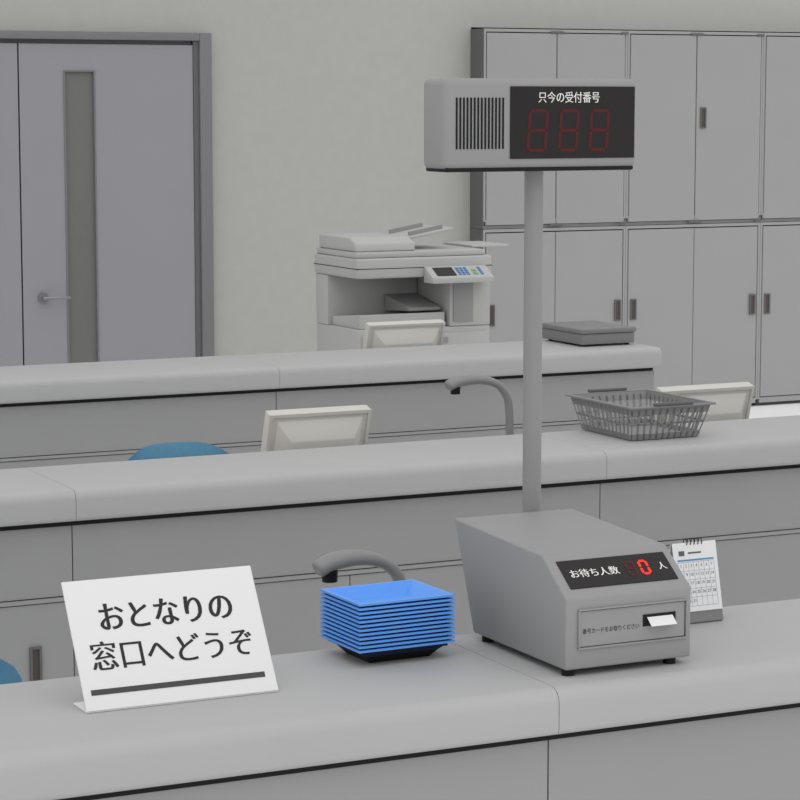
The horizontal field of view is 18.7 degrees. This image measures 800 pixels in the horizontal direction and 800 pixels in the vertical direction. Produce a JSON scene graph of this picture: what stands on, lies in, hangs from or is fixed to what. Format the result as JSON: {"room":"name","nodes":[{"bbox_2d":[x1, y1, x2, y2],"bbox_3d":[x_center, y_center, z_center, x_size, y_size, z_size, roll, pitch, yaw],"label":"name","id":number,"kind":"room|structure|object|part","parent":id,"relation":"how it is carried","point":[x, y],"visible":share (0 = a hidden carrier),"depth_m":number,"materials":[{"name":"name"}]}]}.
{"room":"bank service counter","nodes":[
{"label":"bank service counter","id":0,"kind":"room"},
{"bbox_2d":[0,0,799,355],"bbox_3d":[-0.712,-1.439,12.785,16.000,3.200,0.450,-3,8,-26],"label":"wall","id":1,"kind":"structure","parent":0,"point":[318,105],"depth_m":12.70,"materials":[{"name":"paint"}]},
{"bbox_2d":[0,43,22,366],"bbox_3d":[-2.321,-0.725,11.812,0.979,2.007,0.029,-3,8,-26],"label":"leaf","id":2,"kind":"object","parent":1,"relation":"attached to","point":[11,338],"visible":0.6,"depth_m":11.97,"materials":[{"name":"metal"}]},
{"bbox_2d":[17,43,23,364],"bbox_3d":[-1.879,-0.751,12.032,0.008,2.007,0.019,-3,8,-26],"label":"meeting gap","id":3,"kind":"object","parent":1,"relation":"attached to","point":[17,43],"visible":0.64,"depth_m":12.00,"materials":[{"name":"black"}]},
{"bbox_2d":[18,43,195,364],"bbox_3d":[-1.465,-0.775,12.227,0.910,2.007,0.029,-3,8,-26],"label":"leaf","id":4,"kind":"object","parent":1,"relation":"attached to","point":[144,93],"visible":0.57,"depth_m":12.21,"materials":[{"name":"metal"}]},
{"bbox_2d":[38,292,47,302],"bbox_3d":[-1.775,-0.508,12.084,0.052,0.052,0.012,-3,8,-26],"label":"rose","id":5,"kind":"object","parent":4,"relation":"attached to","point":[40,295],"depth_m":12.08,"materials":[{"name":"silver metal"}]},
{"bbox_2d":[43,296,70,299],"bbox_3d":[-1.703,-0.506,12.072,0.143,0.016,0.019,-4,8,-27],"label":"door handle","id":6,"kind":"object","parent":4,"relation":"attached to","point":[58,297],"visible":1,"depth_m":12.06,"materials":[{"name":"silver metal"}]},
{"bbox_3d":[-1.703,-0.506,12.073,0.142,0.016,0.020,-3,8,-26],"label":"lever","id":7,"kind":"part","parent":6,"relation":"part of","materials":[{"name":"silver metal"}]},
{"bbox_2d":[65,72,96,362],"bbox_3d":[-1.600,-0.826,12.161,0.165,1.635,0.017,-3,8,-26],"label":"glass","id":8,"kind":"object","parent":4,"relation":"in","point":[78,85],"depth_m":12.14,"materials":[{"name":"grey glass"}]},
{"bbox_2d":[63,70,99,362],"bbox_3d":[-1.593,-0.824,12.146,0.165,1.635,0.016,-3,8,-26],"label":"bead","id":9,"kind":"object","parent":4,"relation":"attached to","point":[64,71],"visible":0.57,"depth_m":12.13,"materials":[{"name":"silver metal"}]},
{"bbox_2d":[0,30,213,356],"bbox_3d":[-1.893,-0.776,12.005,2.067,2.075,0.049,-3,8,-26],"label":"frame","id":10,"kind":"object","parent":1,"relation":"attached to","point":[205,39],"visible":0.71,"depth_m":12.35,"materials":[{"name":"silver metal"}]},
{"bbox_2d":[0,39,201,356],"bbox_3d":[-1.894,-0.757,12.015,1.931,2.034,0.034,-3,8,-26],"label":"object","id":11,"kind":"object","parent":10,"relation":"attached to","point":[196,136],"depth_m":12.35,"materials":[{"name":"metal"}]},
{"bbox_2d":[470,28,628,228],"bbox_3d":[0.753,-1.487,13.311,0.892,1.063,0.426,-3,8,-26],"label":"upper cabinet","id":12,"kind":"object","parent":1,"relation":"attached to","point":[583,198],"visible":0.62,"depth_m":13.11,"materials":[{"name":"metal"}]},
{"bbox_3d":[0.352,-1.464,13.121,0.004,1.063,0.417,-3,8,-26],"label":"panel","id":13,"kind":"part","parent":12,"relation":"part of","materials":[{"name":"grey metal"}]},
{"bbox_3d":[0.650,-1.452,13.040,0.424,1.021,0.014,-3,8,-26],"label":"door","id":14,"kind":"part","parent":12,"relation":"part of","materials":[{"name":"metal"}]},
{"bbox_3d":[1.036,-1.475,13.227,0.424,1.021,0.014,-3,8,-26],"label":"door","id":15,"kind":"part","parent":12,"relation":"part of","materials":[{"name":"metal"}]},
{"bbox_2d":[624,31,764,224],"bbox_3d":[1.555,-1.534,13.699,0.888,1.063,0.426,-3,8,-26],"label":"upper cabinet","id":16,"kind":"object","parent":1,"relation":"attached to","point":[698,106],"visible":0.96,"depth_m":13.51,"materials":[{"name":"metal"}]},
{"bbox_3d":[1.450,-1.500,13.427,0.424,1.021,0.014,-3,8,-26],"label":"door","id":17,"kind":"part","parent":16,"relation":"part of","materials":[{"name":"metal"}]},
{"bbox_3d":[1.687,-1.570,13.526,0.024,0.100,0.002,-3,8,-26],"label":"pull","id":18,"kind":"part","parent":16,"relation":"part of","materials":[{"name":"grey metal"}]},
{"bbox_3d":[1.688,-1.570,13.524,0.040,0.116,0.006,-3,8,-26],"label":"pull frame","id":19,"kind":"part","parent":16,"relation":"part of","materials":[{"name":"grey metal"}]},
{"bbox_3d":[1.836,-1.523,13.614,0.424,1.021,0.014,-3,8,-26],"label":"door","id":20,"kind":"part","parent":16,"relation":"part of","materials":[{"name":"metal"}]},
{"bbox_2d":[759,33,799,221],"bbox_3d":[2.355,-1.582,14.086,0.888,1.063,0.426,-3,8,-26],"label":"upper cabinet","id":21,"kind":"object","parent":1,"relation":"attached to","point":[780,163],"visible":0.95,"depth_m":13.76,"materials":[{"name":"metal"}]},
{"bbox_2d":[749,403,799,418],"bbox_3d":[1.864,0.842,7.745,16.000,0.100,14.000,-3,8,-26],"label":"floor","id":22,"kind":"structure","parent":0,"point":[787,409],"depth_m":13.71,"materials":[{"name":"plastic"}]},
{"bbox_2d":[0,659,21,684],"bbox_3d":[-0.849,0.838,4.559,0.500,0.685,0.509,-3,8,-26],"label":"office chair","id":23,"kind":"object","parent":22,"relation":"on","point":[9,674],"visible":0.07,"depth_m":4.75,"materials":[{"name":"blue fabric"}]},
{"bbox_2d":[127,442,228,460],"bbox_3d":[-0.602,0.496,7.346,0.500,0.685,0.509,-3,8,-26],"label":"office chair","id":24,"kind":"object","parent":22,"relation":"on","point":[174,449],"visible":0.02,"depth_m":7.50,"materials":[{"name":"blue fabric"}]},
{"bbox_2d":[0,340,661,468],"bbox_3d":[-1.934,0.303,8.525,6.169,0.780,0.820,-3,8,-26],"label":"counter","id":25,"kind":"object","parent":22,"relation":"on","point":[106,411],"depth_m":8.84,"materials":[{"name":"laminate"}]},
{"bbox_2d":[0,355,279,403],"bbox_3d":[-1.224,-0.064,8.639,1.524,0.078,0.480,-3,8,-26],"label":"countertop","id":26,"kind":"structure","parent":25,"relation":"on","point":[167,376],"depth_m":8.60,"materials":[{"name":"laminate"}]},
{"bbox_3d":[-1.770,0.450,8.206,6.150,0.426,0.004,-3,8,-26],"label":"panel","id":27,"kind":"part","parent":25,"relation":"part of","materials":[{"name":"white laminate"}]},
{"bbox_3d":[-1.769,0.042,8.153,6.130,0.013,0.008,-3,8,-26],"label":"shadow rail","id":28,"kind":"part","parent":25,"relation":"part of","materials":[{"name":"black"}]},
{"bbox_2d":[362,319,445,348],"bbox_3d":[-0.003,-0.185,9.671,0.335,0.269,0.182,-3,8,-26],"label":"computer monitor","id":29,"kind":"object","parent":25,"relation":"on","point":[388,334],"visible":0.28,"depth_m":9.59,"materials":[{"name":"grey plastic"}]},
{"bbox_2d":[232,340,661,387],"bbox_3d":[0.188,-0.148,9.322,1.614,0.078,0.480,-3,8,-26],"label":"countertop","id":30,"kind":"structure","parent":25,"relation":"on","point":[433,362],"depth_m":9.15,"materials":[{"name":"laminate"}]},
{"bbox_2d":[542,320,635,346],"bbox_3d":[0.747,-0.264,9.659,0.252,0.070,0.328,-3,8,-26],"label":"case","id":31,"kind":"object","parent":25,"relation":"on","point":[584,333],"visible":0.94,"depth_m":9.55,"materials":[{"name":"grey plastic"}]},
{"bbox_3d":[0.747,-0.289,9.656,0.252,0.020,0.328,-3,8,-26],"label":"case lid","id":32,"kind":"part","parent":31,"relation":"part of","materials":[{"name":"grey plastic"}]},
{"bbox_2d":[0,599,799,799],"bbox_3d":[0.070,0.817,4.346,6.079,0.780,0.783,-3,8,-26],"label":"counter","id":33,"kind":"object","parent":22,"relation":"on","point":[471,718],"depth_m":3.96,"materials":[{"name":"laminate"}]},
{"bbox_2d":[61,566,278,712],"bbox_3d":[-0.369,0.382,3.910,0.326,0.188,0.118,-3,8,-26],"label":"sign","id":34,"kind":"object","parent":33,"relation":"on","point":[139,641],"visible":1,"depth_m":3.90,"materials":[{"name":"white plastic"}]},
{"bbox_2d":[0,643,558,799],"bbox_3d":[-0.525,0.526,3.827,1.529,0.078,0.443,-3,8,-26],"label":"countertop","id":35,"kind":"structure","parent":33,"relation":"on","point":[329,706],"depth_m":3.81,"materials":[{"name":"laminate"}]},
{"bbox_2d":[312,550,405,582],"bbox_3d":[-0.053,0.428,4.477,0.230,0.317,0.090,-3,8,-26],"label":"faucet","id":36,"kind":"object","parent":33,"relation":"on","point":[327,566],"visible":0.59,"depth_m":4.42,"materials":[{"name":"grey plastic"}]},
{"bbox_2d":[320,579,454,662],"bbox_3d":[-0.022,0.385,4.200,0.189,0.110,0.156,-3,8,-26],"label":"trays","id":37,"kind":"object","parent":33,"relation":"on","point":[404,619],"visible":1,"depth_m":4.15,"materials":[{"name":"blue plastic"}]},
{"bbox_2d":[320,605,454,624],"bbox_3d":[-0.022,0.371,4.198,0.184,0.022,0.150,-4,8,-28],"label":"tray","id":38,"kind":"object","parent":37,"relation":"on","point":[332,614],"depth_m":4.14,"materials":[{"name":"blue plastic"}]},
{"bbox_2d":[320,609,454,628],"bbox_3d":[-0.022,0.378,4.199,0.184,0.022,0.150,-4,8,-28],"label":"tray","id":39,"kind":"object","parent":37,"relation":"on","point":[333,618],"depth_m":4.14,"materials":[{"name":"blue plastic"}]},
{"bbox_2d":[320,613,454,632],"bbox_3d":[-0.022,0.385,4.200,0.184,0.022,0.150,-4,8,-28],"label":"tray","id":40,"kind":"object","parent":37,"relation":"on","point":[333,622],"depth_m":4.14,"materials":[{"name":"blue plastic"}]},
{"bbox_2d":[320,618,454,636],"bbox_3d":[-0.022,0.392,4.201,0.184,0.022,0.150,-4,8,-28],"label":"tray","id":41,"kind":"object","parent":37,"relation":"on","point":[333,627],"depth_m":4.14,"materials":[{"name":"blue plastic"}]},
{"bbox_2d":[320,622,454,641],"bbox_3d":[-0.022,0.400,4.202,0.184,0.022,0.150,-4,8,-28],"label":"tray","id":42,"kind":"object","parent":37,"relation":"on","point":[332,631],"depth_m":4.14,"materials":[{"name":"blue plastic"}]},
{"bbox_2d":[320,626,454,645],"bbox_3d":[-0.022,0.407,4.202,0.184,0.022,0.150,-4,8,-28],"label":"tray","id":43,"kind":"object","parent":37,"relation":"on","point":[339,635],"depth_m":4.14,"materials":[{"name":"blue plastic"}]},
{"bbox_2d":[320,630,454,649],"bbox_3d":[-0.022,0.414,4.203,0.184,0.022,0.150,-4,8,-28],"label":"tray","id":44,"kind":"object","parent":37,"relation":"on","point":[345,639],"depth_m":4.14,"materials":[{"name":"blue plastic"}]},
{"bbox_2d":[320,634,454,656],"bbox_3d":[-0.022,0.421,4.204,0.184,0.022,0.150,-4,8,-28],"label":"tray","id":45,"kind":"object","parent":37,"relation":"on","point":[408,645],"depth_m":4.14,"materials":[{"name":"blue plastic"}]},
{"bbox_2d":[320,593,454,611],"bbox_3d":[-0.022,0.349,4.195,0.184,0.022,0.150,-4,8,-28],"label":"tray","id":46,"kind":"object","parent":37,"relation":"on","point":[332,602],"depth_m":4.16,"materials":[{"name":"blue plastic"}]},
{"bbox_2d":[320,597,454,615],"bbox_3d":[-0.022,0.356,4.196,0.184,0.022,0.150,-4,8,-28],"label":"tray","id":47,"kind":"object","parent":37,"relation":"on","point":[332,606],"depth_m":4.15,"materials":[{"name":"blue plastic"}]},
{"bbox_2d":[320,601,454,620],"bbox_3d":[-0.022,0.363,4.197,0.184,0.022,0.150,-4,8,-28],"label":"tray","id":48,"kind":"object","parent":37,"relation":"on","point":[331,610],"depth_m":4.14,"materials":[{"name":"blue plastic"}]},
{"bbox_2d":[328,640,447,662],"bbox_3d":[-0.022,0.428,4.205,0.164,0.024,0.134,-4,8,-28],"label":"tray","id":49,"kind":"object","parent":37,"relation":"on","point":[386,650],"depth_m":4.14,"materials":[{"name":"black plastic"}]},
{"bbox_3d":[0.226,0.553,3.990,6.040,0.013,0.008,-3,8,-26],"label":"shadow rail","id":50,"kind":"part","parent":33,"relation":"part of","materials":[{"name":"black"}]},
{"bbox_2d":[424,78,635,512],"bbox_3d":[0.232,0.002,4.447,0.396,1.170,0.112,-3,8,-26],"label":"display","id":51,"kind":"object","parent":33,"relation":"on","point":[533,126],"visible":0.91,"depth_m":4.35,"materials":[{"name":"grey paint"}]},
{"bbox_2d":[456,98,503,148],"bbox_3d":[0.141,-0.487,4.282,0.096,0.090,0.002,-3,8,-26],"label":"speaker grille","id":52,"kind":"object","parent":51,"relation":"attached to","point":[479,121],"depth_m":4.28,"materials":[{"name":"black plastic"}]},
{"bbox_3d":[0.311,-0.498,4.364,0.257,0.128,0.003,-3,8,-26],"label":"led panel","id":53,"kind":"part","parent":51,"relation":"part of","materials":[{"name":"black plastic"}]},
{"bbox_2d":[455,509,690,675],"bbox_3d":[0.300,0.332,4.245,0.245,0.206,0.423,-3,8,-26],"label":"dispenser","id":54,"kind":"object","parent":33,"relation":"on","point":[569,590],"visible":1,"depth_m":4.12,"materials":[{"name":"plastic"}]},
{"bbox_3d":[0.367,0.288,4.104,0.211,0.002,0.064,-3,44,-26],"label":"display panel","id":55,"kind":"part","parent":54,"relation":"part of","materials":[{"name":"black plastic"}]},
{"bbox_3d":[0.391,0.376,4.077,0.213,0.068,0.005,-3,8,-26],"label":"fascia frame","id":56,"kind":"part","parent":54,"relation":"part of","materials":[{"name":"plastic"}]},
{"bbox_2d":[452,599,799,733],"bbox_3d":[0.846,0.445,4.490,1.519,0.078,0.443,-3,8,-26],"label":"countertop","id":57,"kind":"structure","parent":33,"relation":"on","point":[748,659],"depth_m":4.12,"materials":[{"name":"laminate"}]},
{"bbox_2d":[669,537,722,623],"bbox_3d":[0.539,0.330,4.481,0.094,0.152,0.070,-3,8,-26],"label":"desk calendar","id":58,"kind":"object","parent":33,"relation":"on","point":[697,561],"visible":0.78,"depth_m":4.47,"materials":[{"name":"grey paper"}]},
{"bbox_2d":[0,415,799,681],"bbox_3d":[-0.268,0.526,6.709,7.559,0.780,0.770,-3,8,-26],"label":"counter","id":59,"kind":"object","parent":22,"relation":"on","point":[735,484],"depth_m":6.38,"materials":[{"name":"laminate"}]},
{"bbox_2d":[0,468,75,526],"bbox_3d":[-1.576,0.279,5.845,1.522,0.078,0.430,-3,8,-26],"label":"countertop","id":60,"kind":"structure","parent":59,"relation":"on","point":[27,497],"depth_m":5.96,"materials":[{"name":"laminate"}]},
{"bbox_2d":[261,405,371,451],"bbox_3d":[-0.256,0.150,6.943,0.315,0.269,0.182,-3,8,-26],"label":"computer monitor","id":61,"kind":"object","parent":59,"relation":"on","point":[320,427],"visible":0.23,"depth_m":6.86,"materials":[{"name":"grey plastic"}]},
{"bbox_2d":[26,434,606,520],"bbox_3d":[-0.210,0.198,6.507,1.516,0.078,0.430,-3,8,-26],"label":"countertop","id":62,"kind":"structure","parent":59,"relation":"on","point":[104,490],"depth_m":6.36,"materials":[{"name":"laminate"}]},
{"bbox_3d":[-0.115,0.262,6.359,7.520,0.013,0.008,-3,8,-26],"label":"shadow rail","id":63,"kind":"part","parent":59,"relation":"part of","materials":[{"name":"black"}]},
{"bbox_2d":[445,374,513,434],"bbox_3d":[0.249,0.090,7.139,0.257,0.339,0.090,-3,8,-26],"label":"desk lamp","id":64,"kind":"object","parent":59,"relation":"on","point":[453,384],"visible":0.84,"depth_m":7.11,"materials":[{"name":"grey plastic"}]},
{"bbox_2d":[565,387,715,440],"bbox_3d":[0.691,0.040,7.008,0.284,0.109,0.375,-3,8,-26],"label":"plastic basket","id":65,"kind":"object","parent":59,"relation":"on","point":[631,429],"visible":1,"depth_m":6.96,"materials":[{"name":"grey plastic"}]},
{"bbox_2d":[541,415,799,478],"bbox_3d":[1.155,0.116,7.167,1.519,0.078,0.430,-3,8,-26],"label":"countertop","id":66,"kind":"structure","parent":59,"relation":"on","point":[767,441],"depth_m":6.84,"materials":[{"name":"laminate"}]},
{"bbox_2d":[655,382,754,421],"bbox_3d":[0.910,0.081,7.507,0.335,0.269,0.182,-3,8,-26],"label":"computer monitor","id":67,"kind":"object","parent":59,"relation":"on","point":[733,401],"visible":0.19,"depth_m":7.45,"materials":[{"name":"grey plastic"}]},
{"bbox_2d":[314,223,508,350],"bbox_3d":[0.101,-0.207,11.044,0.826,1.180,0.561,-3,8,-26],"label":"photocopier","id":68,"kind":"object","parent":22,"relation":"on","point":[361,278],"visible":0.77,"depth_m":10.90,"materials":[{"name":"grey plastic"}]},
{"bbox_2d":[333,312,444,329],"bbox_3d":[-0.052,-0.368,10.934,0.420,0.064,0.295,-3,8,-26],"label":"tray","id":69,"kind":"object","parent":68,"relation":"on","point":[341,320],"depth_m":10.83,"materials":[{"name":"grey plastic"}]},
{"bbox_3d":[0.001,-0.673,10.993,0.640,0.026,0.440,-3,8,-26],"label":"platen lid","id":70,"kind":"part","parent":68,"relation":"part of","materials":[{"name":"grey plastic"}]},
{"bbox_2d":[386,224,452,238],"bbox_3d":[0.073,-0.763,11.034,0.240,0.012,0.290,-14,12,-24],"label":"paper tray","id":71,"kind":"object","parent":68,"relation":"on","point":[412,231],"depth_m":10.95,"materials":[{"name":"grey plastic"}]},
{"bbox_3d":[0.114,-0.230,10.838,0.620,0.135,0.012,-3,8,-26],"label":"paper drawer","id":72,"kind":"part","parent":68,"relation":"part of","materials":[{"name":"grey plastic"}]},
{"bbox_3d":[0.262,-0.559,10.818,0.305,0.070,0.094,-3,8,-26],"label":"control panel","id":73,"kind":"part","parent":68,"relation":"part of","materials":[{"name":"grey plastic"}]},
{"bbox_3d":[0.283,-0.446,10.898,0.100,0.190,0.005,-3,8,-26],"label":"column door","id":74,"kind":"part","parent":68,"relation":"part of","materials":[{"name":"grey plastic"}]},
{"bbox_2d":[444,241,508,246],"bbox_3d":[0.350,-0.719,11.198,0.190,0.011,0.290,-3,8,-26],"label":"tray","id":75,"kind":"object","parent":68,"relation":"on","point":[458,243],"depth_m":11.15,"materials":[{"name":"grey plastic"}]},
{"bbox_2d":[470,226,625,342],"bbox_3d":[0.753,-0.436,13.440,0.892,1.050,0.426,-3,8,-26],"label":"storage cabinet","id":76,"kind":"object","parent":22,"relation":"on","point":[584,267],"visible":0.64,"depth_m":13.25,"materials":[{"name":"metal"}]},
{"bbox_3d":[0.352,-0.413,13.251,0.004,1.050,0.417,-3,8,-26],"label":"panel","id":77,"kind":"part","parent":76,"relation":"part of","materials":[{"name":"grey metal"}]},
{"bbox_3d":[0.492,-0.454,13.074,0.040,0.116,0.006,-3,8,-26],"label":"pull frame","id":78,"kind":"part","parent":76,"relation":"part of","materials":[{"name":"grey metal"}]},
{"bbox_3d":[0.491,-0.454,13.075,0.024,0.100,0.002,-3,8,-26],"label":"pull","id":79,"kind":"part","parent":76,"relation":"part of","materials":[{"name":"grey"}]},
{"bbox_3d":[0.650,-0.419,13.167,0.424,0.973,0.014,-3,8,-26],"label":"door","id":80,"kind":"part","parent":76,"relation":"part of","materials":[{"name":"metal"}]},
{"bbox_3d":[1.035,-0.442,13.355,0.424,0.973,0.010,-3,8,-26],"label":"door","id":81,"kind":"part","parent":76,"relation":"part of","materials":[{"name":"metal"}]},
{"bbox_3d":[1.202,-0.496,13.418,0.040,0.116,0.006,-3,8,-26],"label":"pull frame","id":82,"kind":"part","parent":76,"relation":"part of","materials":[{"name":"grey metal"}]},
{"bbox_3d":[1.201,-0.496,13.419,0.024,0.100,0.002,-3,8,-26],"label":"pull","id":83,"kind":"part","parent":76,"relation":"part of","materials":[{"name":"grey metal"}]},
{"bbox_2d":[623,222,759,405],"bbox_3d":[1.555,-0.484,13.828,0.888,1.050,0.426,-3,8,-26],"label":"storage cabinet","id":84,"kind":"object","parent":22,"relation":"on","point":[692,290],"visible":0.73,"depth_m":13.65,"materials":[{"name":"metal"}]},
{"bbox_3d":[1.292,-0.501,13.461,0.040,0.116,0.006,-3,8,-26],"label":"pull frame","id":85,"kind":"part","parent":84,"relation":"part of","materials":[{"name":"grey metal"}]},
{"bbox_3d":[1.291,-0.501,13.463,0.024,0.100,0.002,-3,8,-26],"label":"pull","id":86,"kind":"part","parent":84,"relation":"part of","materials":[{"name":"grey metal"}]},
{"bbox_3d":[1.450,-0.467,13.554,0.424,0.973,0.014,-3,8,-26],"label":"door","id":87,"kind":"part","parent":84,"relation":"part of","materials":[{"name":"metal"}]},
{"bbox_3d":[1.835,-0.490,13.742,0.424,0.973,0.010,-3,8,-26],"label":"door","id":88,"kind":"part","parent":84,"relation":"part of","materials":[{"name":"metal"}]},
{"bbox_3d":[2.002,-0.543,13.805,0.040,0.116,0.006,-3,8,-26],"label":"pull frame","id":89,"kind":"part","parent":84,"relation":"part of","materials":[{"name":"grey metal"}]},
{"bbox_3d":[2.001,-0.544,13.806,0.024,0.100,0.002,-3,8,-26],"label":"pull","id":90,"kind":"part","parent":84,"relation":"part of","materials":[{"name":"grey metal"}]},
{"bbox_2d":[752,221,799,404],"bbox_3d":[2.355,-0.531,14.215,0.888,1.050,0.426,-3,8,-26],"label":"storage cabinet","id":91,"kind":"object","parent":22,"relation":"on","point":[778,382],"visible":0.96,"depth_m":13.89,"materials":[{"name":"metal"}]},
{"bbox_3d":[2.092,-0.549,13.848,0.040,0.116,0.006,-3,8,-26],"label":"pull frame","id":92,"kind":"part","parent":91,"relation":"part of","materials":[{"name":"grey metal"}]},
{"bbox_3d":[2.091,-0.549,13.850,0.024,0.100,0.002,-3,8,-26],"label":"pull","id":93,"kind":"part","parent":91,"relation":"part of","materials":[{"name":"grey metal"}]}
]}

